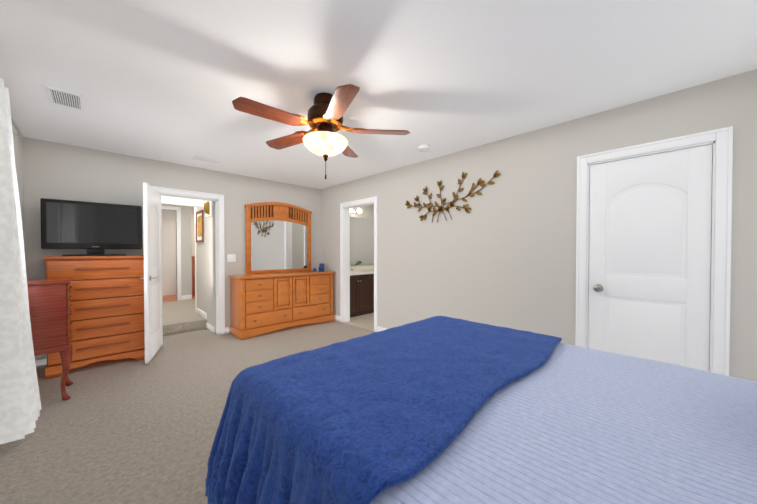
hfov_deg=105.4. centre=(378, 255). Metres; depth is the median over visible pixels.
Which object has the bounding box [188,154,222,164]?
ceiling vent
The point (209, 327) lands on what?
baseboard
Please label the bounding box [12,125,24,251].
wall
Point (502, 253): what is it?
wall
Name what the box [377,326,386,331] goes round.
baseboard
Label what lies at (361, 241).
bathroom mirror
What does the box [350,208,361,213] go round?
light bar
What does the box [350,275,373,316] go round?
bathroom vanity
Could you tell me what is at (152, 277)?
hall door
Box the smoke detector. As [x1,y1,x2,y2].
[418,144,429,151]
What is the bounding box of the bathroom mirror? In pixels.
[350,217,373,264]
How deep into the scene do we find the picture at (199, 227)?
4.88 m
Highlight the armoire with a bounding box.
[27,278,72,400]
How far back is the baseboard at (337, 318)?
5.18 m
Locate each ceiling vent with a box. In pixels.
[44,86,84,111]
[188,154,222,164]
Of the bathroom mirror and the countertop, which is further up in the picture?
the bathroom mirror
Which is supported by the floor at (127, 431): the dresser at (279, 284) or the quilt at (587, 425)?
the dresser at (279, 284)
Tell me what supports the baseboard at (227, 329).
attached to the wall at (55, 170)
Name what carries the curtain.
hanging from the wall at (18, 147)
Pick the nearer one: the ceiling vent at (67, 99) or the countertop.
the ceiling vent at (67, 99)
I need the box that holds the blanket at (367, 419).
[205,316,561,503]
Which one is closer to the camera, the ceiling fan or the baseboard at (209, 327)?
the ceiling fan
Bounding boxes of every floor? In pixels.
[0,313,373,503]
[162,295,206,335]
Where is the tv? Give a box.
[40,198,141,255]
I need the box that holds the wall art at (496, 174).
[405,170,500,221]
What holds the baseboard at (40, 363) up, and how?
attached to the wall at (55, 170)
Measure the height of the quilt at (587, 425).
0.596 m
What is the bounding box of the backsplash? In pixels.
[350,267,373,270]
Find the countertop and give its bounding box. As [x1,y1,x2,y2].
[350,271,373,274]
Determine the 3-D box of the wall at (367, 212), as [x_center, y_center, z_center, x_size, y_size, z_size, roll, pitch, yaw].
[-0.395,-0.056,6.400,1.960,2.440,0.120,-1,1,-44]
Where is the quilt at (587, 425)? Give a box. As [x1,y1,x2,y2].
[370,342,756,503]
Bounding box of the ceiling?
[0,0,756,188]
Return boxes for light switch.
[227,254,235,261]
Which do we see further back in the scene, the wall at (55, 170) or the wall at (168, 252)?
the wall at (168, 252)
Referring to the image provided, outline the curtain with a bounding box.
[0,78,41,443]
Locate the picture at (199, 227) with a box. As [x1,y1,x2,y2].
[196,210,203,242]
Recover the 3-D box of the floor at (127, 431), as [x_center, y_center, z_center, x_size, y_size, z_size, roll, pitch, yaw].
[0.133,1.258,3.114,5.825,0.100,6.320,-1,1,-44]
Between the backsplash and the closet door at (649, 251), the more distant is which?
the backsplash
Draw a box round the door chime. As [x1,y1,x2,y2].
[203,200,211,216]
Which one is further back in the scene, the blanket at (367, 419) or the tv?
the tv
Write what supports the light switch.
attached to the wall at (55, 170)
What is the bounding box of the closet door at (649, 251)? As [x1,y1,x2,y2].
[588,144,711,371]
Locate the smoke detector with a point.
(424, 147)
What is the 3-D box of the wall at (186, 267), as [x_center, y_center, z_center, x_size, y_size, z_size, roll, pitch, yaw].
[-5.031,-0.051,6.033,1.900,2.440,0.120,-1,1,-44]
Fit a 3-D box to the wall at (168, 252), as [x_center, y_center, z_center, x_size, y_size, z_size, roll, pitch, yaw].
[-5.244,-0.067,7.293,3.600,2.440,0.120,-1,1,-44]
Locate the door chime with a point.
(208, 208)
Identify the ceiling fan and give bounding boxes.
[232,84,409,178]
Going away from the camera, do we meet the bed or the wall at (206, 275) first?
the bed
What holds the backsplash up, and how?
attached to the wall at (367, 212)
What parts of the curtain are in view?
curtain rod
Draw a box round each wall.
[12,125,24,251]
[23,137,320,359]
[162,204,191,299]
[162,206,194,295]
[196,201,215,333]
[321,69,756,381]
[350,205,373,266]
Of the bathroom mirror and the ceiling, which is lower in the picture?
the bathroom mirror
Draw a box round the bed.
[205,316,756,503]
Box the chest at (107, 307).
[43,255,144,379]
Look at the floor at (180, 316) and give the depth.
4.81 m
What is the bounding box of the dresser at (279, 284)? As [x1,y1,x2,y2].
[228,202,334,339]
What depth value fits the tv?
3.17 m
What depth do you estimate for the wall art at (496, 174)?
3.52 m
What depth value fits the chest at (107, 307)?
3.09 m
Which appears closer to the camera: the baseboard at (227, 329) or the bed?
the bed
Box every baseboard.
[35,358,46,368]
[196,308,213,333]
[225,327,229,333]
[334,315,339,321]
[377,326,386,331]
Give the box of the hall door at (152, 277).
[140,182,162,363]

